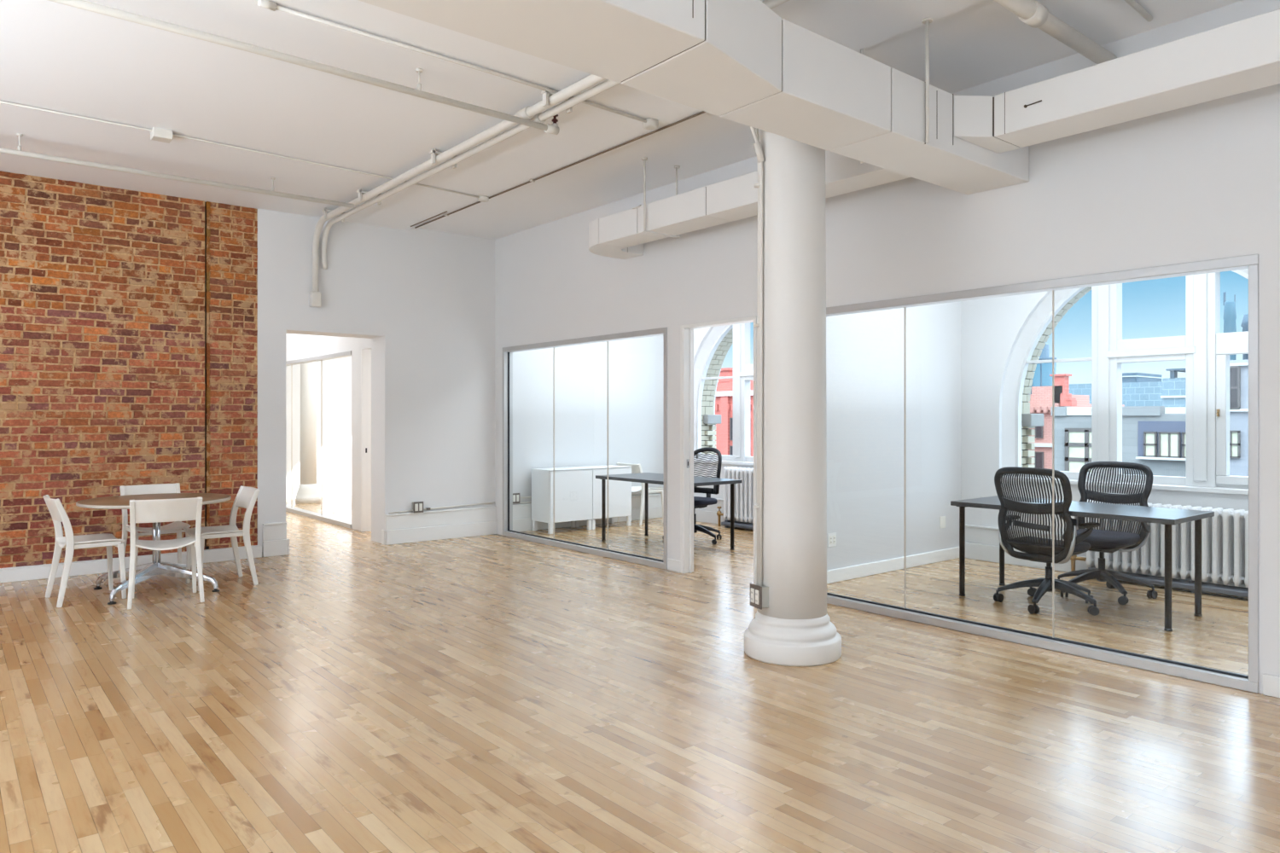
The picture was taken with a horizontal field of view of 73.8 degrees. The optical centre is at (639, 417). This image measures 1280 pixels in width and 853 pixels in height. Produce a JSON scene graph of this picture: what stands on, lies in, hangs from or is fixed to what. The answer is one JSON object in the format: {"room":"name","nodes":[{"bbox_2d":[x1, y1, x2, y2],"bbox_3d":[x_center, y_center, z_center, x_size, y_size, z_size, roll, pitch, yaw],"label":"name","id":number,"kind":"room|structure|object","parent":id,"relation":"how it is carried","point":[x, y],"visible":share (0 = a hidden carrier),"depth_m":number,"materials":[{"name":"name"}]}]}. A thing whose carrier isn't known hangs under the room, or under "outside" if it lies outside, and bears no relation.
{"room":"open-plan office","nodes":[
{"label":"open-plan office","id":0,"kind":"room"},
{"bbox_2d":[0,170,257,568],"bbox_3d":[-6.513,-0.406,6.777,6.555,3.532,0.056,0,0,-39],"label":"brick wall","id":1,"kind":"structure","parent":0,"point":[129,318],"depth_m":8.05,"materials":[{"name":"brick"}]},
{"bbox_2d":[0,545,261,583],"bbox_3d":[-6.487,1.387,6.769,6.585,0.125,0.089,0,0,-39],"label":"baseboard","id":2,"kind":"structure","parent":1,"relation":"attached to","point":[94,567],"depth_m":7.92,"materials":[{"name":"white wood"}]},
{"bbox_2d":[285,356,351,500],"bbox_3d":[-8.278,-0.385,13.521,12.400,3.670,0.200,0,0,-39],"label":"wall","id":3,"kind":"structure","parent":0,"point":[336,373],"depth_m":15.52,"materials":[{"name":"white paint"}]},
{"bbox_2d":[285,333,371,530],"bbox_3d":[-4.807,-0.360,12.466,0.100,3.620,5.840,0,0,-39],"label":"wall","id":4,"kind":"structure","parent":0,"point":[298,346],"depth_m":11.09,"materials":[{"name":"white paint"}]},
{"bbox_2d":[285,350,351,529],"bbox_3d":[-5.194,0.290,12.937,0.124,2.320,4.620,0,0,-39],"label":"window","id":5,"kind":"structure","parent":4,"relation":"in","point":[322,517],"depth_m":12.13,"materials":[{"name":"metal"}]},
{"bbox_2d":[360,349,371,531],"bbox_3d":[-3.487,0.290,10.862,0.130,2.320,0.034,0,0,-39],"label":"door","id":6,"kind":"structure","parent":4,"relation":"in","point":[365,353],"depth_m":10.84,"materials":[{"name":"white wood"}]},
{"bbox_2d":[257,209,663,557],"bbox_3d":[-4.450,-0.420,8.712,12.200,3.740,0.410,0,0,-39],"label":"wall","id":7,"kind":"structure","parent":0,"point":[424,299],"depth_m":10.09,"materials":[{"name":"white paint"}]},
{"bbox_2d":[262,522,289,557],"bbox_3d":[-3.838,1.278,8.960,0.260,0.345,0.105,0,0,-39],"label":"baseboard","id":8,"kind":"object","parent":7,"relation":"attached to","point":[276,543],"visible":1,"depth_m":8.92,"materials":[{"name":"white wood"}]},
{"bbox_2d":[412,501,423,512],"bbox_3d":[-2.593,1.045,9.934,0.124,0.128,0.064,0,0,-39],"label":"wall outlet","id":9,"kind":"object","parent":7,"relation":"attached to","point":[417,507],"visible":1,"depth_m":9.91,"materials":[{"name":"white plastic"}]},
{"bbox_2d":[414,504,418,511],"bbox_3d":[-2.596,1.045,9.895,0.036,0.084,0.008,0,0,-39],"label":"socket","id":10,"kind":"object","parent":9,"relation":"attached to","point":[416,505],"depth_m":9.89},
{"bbox_2d":[418,503,422,511],"bbox_3d":[-2.555,1.045,9.928,0.036,0.084,0.008,0,0,-39],"label":"socket","id":11,"kind":"object","parent":9,"relation":"attached to","point":[420,504],"depth_m":9.92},
{"bbox_2d":[381,506,496,545],"bbox_3d":[-2.368,1.278,10.170,1.448,0.345,0.105,0,0,-39],"label":"baseboard","id":12,"kind":"structure","parent":7,"relation":"attached to","point":[439,525],"depth_m":10.10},
{"bbox_2d":[388,501,494,514],"bbox_3d":[-2.336,1.077,10.160,1.376,0.061,0.026,0,0,-39],"label":"cable raceway","id":13,"kind":"object","parent":7,"relation":"attached to","point":[482,503],"visible":1,"depth_m":10.17,"materials":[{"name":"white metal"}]},
{"bbox_2d":[512,493,519,503],"bbox_3d":[-1.582,1.020,10.766,0.124,0.128,0.064,0,0,-39],"label":"wall outlet","id":14,"kind":"object","parent":7,"relation":"attached to","point":[515,496],"visible":0.77,"depth_m":10.75,"materials":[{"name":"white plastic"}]},
{"bbox_2d":[512,494,662,531],"bbox_3d":[-0.654,1.278,11.542,2.742,0.345,0.045,0,0,-39],"label":"baseboard","id":15,"kind":"structure","parent":7,"relation":"attached to","point":[522,521],"depth_m":11.38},
{"bbox_2d":[512,486,663,504],"bbox_3d":[-0.686,1.049,11.519,2.620,0.098,0.020,0,0,-39],"label":"cable raceway","id":16,"kind":"object","parent":7,"relation":"attached to","point":[660,486],"visible":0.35,"depth_m":11.99,"materials":[{"name":"white plastic"}]},
{"bbox_2d":[0,0,1243,239],"bbox_3d":[-1.871,-2.320,5.972,13.100,0.300,20.000,0,0,-39],"label":"ceiling","id":17,"kind":"structure","parent":0,"point":[55,56],"depth_m":5.86,"materials":[{"name":"white paint"}]},
{"bbox_2d":[0,133,354,208],"bbox_3d":[-5.480,-2.086,5.919,7.060,0.169,0.066,0,0,-39],"label":"pipe","id":18,"kind":"object","parent":17,"relation":"hanging from","point":[14,152],"visible":1,"depth_m":7.12,"materials":[{"name":"white metal"}]},
{"bbox_2d":[0,100,488,202],"bbox_3d":[-4.549,-2.135,5.674,8.184,0.070,0.199,0,0,-41],"label":"conduit","id":19,"kind":"object","parent":17,"relation":"attached to","point":[156,134],"visible":0.99,"depth_m":6.48,"materials":[{"name":"white metal"}]},
{"bbox_2d":[47,0,559,134],"bbox_3d":[-3.396,-2.081,3.627,7.364,0.178,0.085,0,0,-40],"label":"pipe","id":20,"kind":"object","parent":17,"relation":"hanging from","point":[554,129],"visible":0.94,"depth_m":4.81,"materials":[{"name":"white metal"}]},
{"bbox_2d":[257,0,658,129],"bbox_3d":[-0.912,-2.144,5.325,2.800,0.059,0.116,0,0,-42],"label":"conduit","id":21,"kind":"object","parent":17,"relation":"attached to","point":[648,124],"visible":0.98,"depth_m":5.05,"materials":[{"name":"white metal"}]},
{"bbox_2d":[308,0,789,308],"bbox_3d":[0.430,-1.679,4.474,0.230,0.978,12.362,0,0,-39],"label":"conduit","id":22,"kind":"object","parent":17,"relation":"attached to","point":[533,113],"visible":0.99,"depth_m":6.69,"materials":[{"name":"white metal"}]},
{"bbox_2d":[410,110,705,228],"bbox_3d":[-0.700,-2.159,7.389,0.081,0.022,5.900,0,0,-39],"label":"cable","id":23,"kind":"object","parent":17,"relation":"attached to","point":[702,112],"visible":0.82,"depth_m":7.33,"materials":[{"name":"grey metal"}]},
{"bbox_2d":[358,0,1029,194],"bbox_3d":[-0.652,-1.860,3.041,7.858,0.720,0.622,0,0,-39],"label":"air duct","id":24,"kind":"object","parent":17,"relation":"hanging from","point":[736,61],"visible":0.84,"depth_m":3.90,"materials":[{"name":"metal"}]},
{"bbox_2d":[954,8,1279,153],"bbox_3d":[3.761,-1.718,2.842,0.504,0.235,5.608,0,0,-39],"label":"air duct","id":25,"kind":"object","parent":24,"relation":"attached to","point":[1241,56],"visible":1,"depth_m":4.34,"materials":[{"name":"metal"}]},
{"bbox_2d":[588,150,911,259],"bbox_3d":[0.640,-1.904,6.879,0.650,0.632,3.797,0,0,-33],"label":"air duct","id":26,"kind":"object","parent":17,"relation":"hanging from","point":[623,235],"visible":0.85,"depth_m":6.91,"materials":[{"name":"metal"}]},
{"bbox_2d":[993,0,1117,63],"bbox_3d":[2.028,-2.138,4.428,1.960,0.164,0.110,0,0,-39],"label":"pipe","id":27,"kind":"object","parent":17,"relation":"hanging from","point":[1032,13],"visible":0.91,"depth_m":4.56,"materials":[{"name":"white metal"}]},
{"bbox_2d":[1124,0,1152,21],"bbox_3d":[2.457,-2.200,4.379,0.961,0.030,0.030,0,0,-42],"label":"conduit","id":28,"kind":"object","parent":17,"relation":"attached to","point":[1133,3],"visible":1,"depth_m":4.58,"materials":[{"name":"white metal"}]},
{"bbox_2d":[0,495,1279,852],"bbox_3d":[-1.871,1.525,5.972,13.100,0.150,20.000,0,0,-39],"label":"floor","id":29,"kind":"structure","parent":0,"point":[495,693],"depth_m":4.21,"materials":[{"name":"brown wood"}]},
{"bbox_2d":[42,494,126,607],"bbox_3d":[-4.459,1.036,6.818,0.509,0.832,0.522,0,0,-43],"label":"cafe chair","id":30,"kind":"object","parent":29,"relation":"on","point":[58,514],"visible":1,"depth_m":6.79,"materials":[{"name":"white plastic"}]},
{"bbox_2d":[75,493,231,605],"bbox_3d":[-4.059,1.066,7.150,1.128,0.768,1.128,0,0,-39],"label":"round table","id":31,"kind":"object","parent":29,"relation":"on","point":[155,568],"visible":0.71,"depth_m":7.11,"materials":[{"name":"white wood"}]},
{"bbox_2d":[118,482,190,570],"bbox_3d":[-4.400,1.036,7.744,0.522,0.832,0.509,0,0,-42],"label":"cafe chair","id":32,"kind":"object","parent":29,"relation":"on","point":[176,526],"visible":0.59,"depth_m":7.77,"materials":[{"name":"white plastic"}]},
{"bbox_2d":[127,496,204,610],"bbox_3d":[-3.748,1.036,6.726,0.522,0.832,0.509,0,0,-31],"label":"cafe chair","id":33,"kind":"object","parent":29,"relation":"on","point":[178,509],"visible":1,"depth_m":6.59,"materials":[{"name":"white plastic"}]},
{"bbox_2d":[186,485,259,591],"bbox_3d":[-3.632,1.036,7.436,0.509,0.832,0.522,0,0,-39],"label":"cafe chair","id":34,"kind":"object","parent":29,"relation":"on","point":[246,497],"visible":0.95,"depth_m":7.42,"materials":[{"name":"white plastic"}]},
{"bbox_2d":[295,361,320,504],"bbox_3d":[-5.652,-0.385,14.516,0.410,3.670,0.410,0,0,-39],"label":"column","id":35,"kind":"structure","parent":29,"relation":"on","point":[308,491],"depth_m":14.40,"materials":[{"name":"white paint"}]},
{"bbox_2d":[531,466,592,534],"bbox_3d":[-1.000,1.052,10.935,0.648,0.796,0.442,0,0,-39],"label":"base cabinet","id":36,"kind":"object","parent":29,"relation":"on","point":[573,485],"visible":1,"depth_m":10.76,"materials":[{"name":"white paint"}]},
{"bbox_2d":[575,465,631,529],"bbox_3d":[-0.498,1.052,11.348,0.648,0.796,0.442,0,0,-39],"label":"base cabinet","id":37,"kind":"object","parent":29,"relation":"on","point":[619,492],"visible":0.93,"depth_m":11.20,"materials":[{"name":"white paint"}]},
{"bbox_2d":[616,462,663,525],"bbox_3d":[0.003,1.036,11.743,0.509,0.832,0.522,0,0,-39],"label":"cafe chair","id":38,"kind":"object","parent":29,"relation":"on","point":[636,468],"visible":0.58,"depth_m":11.54,"materials":[{"name":"white plastic"}]},
{"bbox_2d":[595,472,742,550],"bbox_3d":[0.297,1.067,9.699,0.815,0.766,1.600,0,0,-39],"label":"desk","id":39,"kind":"object","parent":29,"relation":"on","point":[647,478],"visible":0.72,"depth_m":9.61,"materials":[{"name":"black metal"}]},
{"bbox_2d":[662,447,721,544],"bbox_3d":[0.642,0.904,9.973,0.692,1.092,0.708,0,0,44],"label":"chair","id":40,"kind":"object","parent":29,"relation":"on","point":[699,502],"visible":0.58,"depth_m":10.05,"materials":[{"name":"grey plastic"}]},
{"bbox_2d":[716,466,753,529],"bbox_3d":[1.460,1.052,10.910,0.200,0.796,1.299,0,0,-39],"label":"radiator","id":41,"kind":"object","parent":29,"relation":"on","point":[744,491],"visible":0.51,"depth_m":11.02,"materials":[{"name":"silver metal"}]},
{"bbox_2d":[744,129,841,666],"bbox_3d":[0.937,-0.360,5.247,0.591,3.620,0.591,0,0,-39],"label":"column","id":42,"kind":"structure","parent":29,"relation":"on","point":[796,629],"depth_m":5.06,"materials":[{"name":"white paint"}]},
{"bbox_2d":[750,126,764,586],"bbox_3d":[0.700,-0.574,5.160,0.115,3.188,0.066,0,0,-15],"label":"conduit","id":43,"kind":"object","parent":42,"relation":"attached to","point":[760,159],"visible":0.8,"depth_m":5.15,"materials":[{"name":"white metal"}]},
{"bbox_2d":[750,583,768,610],"bbox_3d":[0.723,1.080,5.157,0.075,0.136,0.132,0,0,-23],"label":"outlet box","id":44,"kind":"object","parent":42,"relation":"attached to","point":[759,595],"visible":0.97,"depth_m":5.11,"materials":[{"name":"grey metal"}]},
{"bbox_2d":[750,587,754,603],"bbox_3d":[0.683,1.080,5.169,0.008,0.084,0.036,0,0,-23],"label":"socket","id":45,"kind":"object","parent":44,"relation":"attached to","point":[752,589],"depth_m":5.16,"materials":[{"name":"white plastic"}]},
{"bbox_2d":[755,589,758,605],"bbox_3d":[0.704,1.080,5.119,0.008,0.084,0.036,0,0,-23],"label":"socket","id":46,"kind":"object","parent":44,"relation":"attached to","point":[756,590],"depth_m":5.12,"materials":[{"name":"white plastic"}]},
{"bbox_2d":[993,466,1099,616],"bbox_3d":[3.148,0.911,6.533,0.744,1.076,0.741,0,0,-39],"label":"office chair","id":47,"kind":"object","parent":29,"relation":"on","point":[1038,549],"visible":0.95,"depth_m":6.38,"materials":[{"name":"grey plastic"}]},
{"bbox_2d":[950,495,1214,631],"bbox_3d":[3.359,1.067,6.582,0.777,0.766,1.635,0,0,-39],"label":"desk","id":48,"kind":"object","parent":29,"relation":"on","point":[1168,517],"visible":0.88,"depth_m":6.21,"materials":[{"name":"black wood"}]},
{"bbox_2d":[1057,461,1157,605],"bbox_3d":[3.768,0.911,6.982,0.744,1.076,0.741,0,0,-41],"label":"office chair","id":49,"kind":"object","parent":29,"relation":"on","point":[1102,541],"visible":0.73,"depth_m":7.00,"materials":[{"name":"grey plastic"}]},
{"bbox_2d":[1070,500,1248,598],"bbox_3d":[4.574,1.096,7.125,0.200,0.708,1.903,0,0,-39],"label":"radiator","id":50,"kind":"object","parent":29,"relation":"on","point":[1224,535],"visible":0.51,"depth_m":7.03,"materials":[{"name":"silver metal"}]},
{"bbox_2d":[494,0,1279,694],"bbox_3d":[2.476,-0.420,5.502,0.100,3.740,13.350,0,0,-39],"label":"wall","id":51,"kind":"structure","parent":0,"point":[1201,182],"depth_m":5.49,"materials":[{"name":"white paint"}]},
{"bbox_2d":[502,327,667,570],"bbox_3d":[-0.673,0.295,9.328,0.124,2.310,3.060,0,0,-39],"label":"window frame","id":52,"kind":"structure","parent":51,"relation":"in","point":[508,531],"depth_m":9.70,"materials":[{"name":"metal"}]},
{"bbox_2d":[680,316,756,584],"bbox_3d":[0.727,0.295,7.627,0.130,2.310,0.955,0,0,-39],"label":"door frame","id":53,"kind":"structure","parent":51,"relation":"in","point":[686,331],"depth_m":7.93,"materials":[{"name":"silver metal"}]},
{"bbox_2d":[667,558,1279,698],"bbox_3d":[3.468,1.395,4.204,0.018,0.110,10.085,0,0,-39],"label":"baseboard","id":54,"kind":"structure","parent":51,"relation":"attached to","point":[1271,683],"depth_m":4.43,"materials":[{"name":"white wood"}]},
{"bbox_2d":[826,254,1258,693],"bbox_3d":[2.257,0.295,5.768,0.124,2.310,3.260,0,0,-39],"label":"window frame","id":55,"kind":"structure","parent":51,"relation":"in","point":[1250,683],"depth_m":5.04,"materials":[{"name":"metal"}]},
{"bbox_2d":[826,301,961,570],"bbox_3d":[2.239,-0.420,8.027,2.742,3.740,0.130,0,0,-39],"label":"wall partition","id":56,"kind":"structure","parent":0,"point":[865,351],"depth_m":8.06,"materials":[{"name":"glass"}]},
{"bbox_2d":[827,532,836,546],"bbox_3d":[1.689,1.075,7.484,0.110,0.120,0.010,0,0,-39],"label":"wall outlet","id":57,"kind":"object","parent":56,"relation":"attached to","point":[831,537],"visible":1,"depth_m":7.48,"materials":[{"name":"white plastic"}]},
{"bbox_2d":[829,535,831,544],"bbox_3d":[1.672,1.075,7.467,0.034,0.072,0.004,0,0,-39],"label":"socket","id":58,"kind":"object","parent":57,"relation":"attached to","point":[830,537],"depth_m":7.46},
{"bbox_2d":[826,546,959,584],"bbox_3d":[2.239,1.393,8.027,2.742,0.115,0.180,0,0,-39],"label":"baseboard","id":59,"kind":"structure","parent":56,"relation":"attached to","point":[881,567],"depth_m":8.00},
{"bbox_2d":[939,516,945,529],"bbox_3d":[3.063,1.060,8.616,0.100,0.120,0.007,0,0,-39],"label":"wall plate","id":60,"kind":"object","parent":56,"relation":"attached to","point":[942,520],"visible":1,"depth_m":8.61,"materials":[{"name":"white plastic"}]},
{"bbox_2d":[693,268,1248,535],"bbox_3d":[2.868,-0.270,9.872,0.625,4.040,19.600,0,0,-39],"label":"wall","id":61,"kind":"structure","parent":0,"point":[997,333],"depth_m":8.60,"materials":[{"name":"paint"}]},
{"bbox_2d":[696,322,753,462],"bbox_3d":[1.603,-0.434,11.194,0.158,2.049,2.530,0,0,-39],"label":"window","id":62,"kind":"structure","parent":61,"relation":"attached to","point":[742,369],"depth_m":11.45,"materials":[{"name":"paint"}]},
{"bbox_2d":[694,498,1245,587],"bbox_3d":[3.834,1.278,8.210,0.045,0.345,10.805,0,0,-39],"label":"baseboard","id":63,"kind":"structure","parent":61,"relation":"attached to","point":[981,543],"depth_m":8.59,"materials":[{"name":"paint"}]},
{"bbox_2d":[1015,269,1248,488],"bbox_3d":[4.565,-0.434,7.595,0.158,2.049,2.530,0,0,-39],"label":"window","id":64,"kind":"structure","parent":61,"relation":"attached to","point":[1206,352],"depth_m":7.34,"materials":[{"name":"paint"}]},
{"bbox_2d":[1006,540,1065,556],"bbox_3d":[3.000,1.018,6.439,0.164,0.139,0.476,0,0,-39],"label":"seat","id":65,"kind":"object","parent":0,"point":[1031,548],"depth_m":6.40,"materials":[{"name":"black fabric"}]},
{"label":"outside","id":66,"kind":"structure","parent":0,"visible":0},
{"bbox_3d":[59.370,15.550,139.518,251.000,0.200,380.000,0,0,-39],"label":"ground","id":67,"kind":"structure","parent":66,"visible":0},
{"bbox_2d":[715,367,753,456],"bbox_3d":[18.462,5.275,81.115,12.400,20.350,21.800,0,0,-39],"label":"building","id":68,"kind":"structure","parent":67,"relation":"on","point":[724,399],"depth_m":83.80,"materials":[{"name":"red brick"}]},
{"bbox_2d":[1029,363,1041,394],"bbox_3d":[52.621,4.190,114.279,9.500,22.520,6.400,0,0,-39],"label":"water tank","id":69,"kind":"object","parent":67,"relation":"on","point":[1035,363],"visible":0.06,"depth_m":110.05,"materials":[{"name":"blue"}]},
{"bbox_2d":[1032,343,1056,386],"bbox_3d":[70.131,-0.300,150.835,6.600,31.500,6.600,0,0,-39],"label":"tower","id":70,"kind":"structure","parent":67,"relation":"on","point":[1046,368],"depth_m":147.83,"materials":[{"name":"teal"}]},
{"bbox_2d":[1028,373,1124,469],"bbox_3d":[34.212,5.815,88.572,14.600,19.270,26.700,0,0,-39],"label":"building","id":71,"kind":"structure","parent":67,"relation":"on","point":[1040,402],"depth_m":75.74,"materials":[{"name":"pink brick"}]},
{"bbox_2d":[1069,372,1163,406],"bbox_3d":[79.967,4.325,138.726,20.200,22.250,15.400,0,0,-39],"label":"building","id":72,"kind":"structure","parent":67,"relation":"on","point":[1138,389],"depth_m":129.47,"materials":[{"name":"blue brick"}]},
{"bbox_2d":[1051,406,1185,477],"bbox_3d":[31.443,7.400,51.099,10.500,16.100,8.950,0,0,-39],"label":"building","id":73,"kind":"structure","parent":67,"relation":"on","point":[1152,438],"depth_m":47.88,"materials":[{"name":"stone"}]},
{"bbox_2d":[1160,368,1185,413],"bbox_3d":[71.927,4.665,109.704,11.500,21.570,5.000,0,0,-39],"label":"building","id":74,"kind":"structure","parent":67,"relation":"on","point":[1173,387],"depth_m":107.18,"materials":[{"name":"blue brick"}]},
{"bbox_2d":[1223,291,1236,360],"bbox_3d":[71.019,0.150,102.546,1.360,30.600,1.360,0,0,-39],"label":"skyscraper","id":75,"kind":"structure","parent":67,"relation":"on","point":[1230,312],"depth_m":102.07,"materials":[{"name":"teal glass"}]},
{"bbox_2d":[1229,359,1248,476],"bbox_3d":[36.562,6.275,42.361,9.700,18.350,10.950,0,0,-39],"label":"building","id":76,"kind":"structure","parent":67,"relation":"on","point":[1238,369],"depth_m":42.78,"materials":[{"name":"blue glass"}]},
{"bbox_2d":[1240,314,1248,360],"bbox_3d":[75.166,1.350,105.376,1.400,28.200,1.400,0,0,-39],"label":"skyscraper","id":77,"kind":"structure","parent":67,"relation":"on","point":[1244,325],"depth_m":105.13,"materials":[{"name":"blue glass"}]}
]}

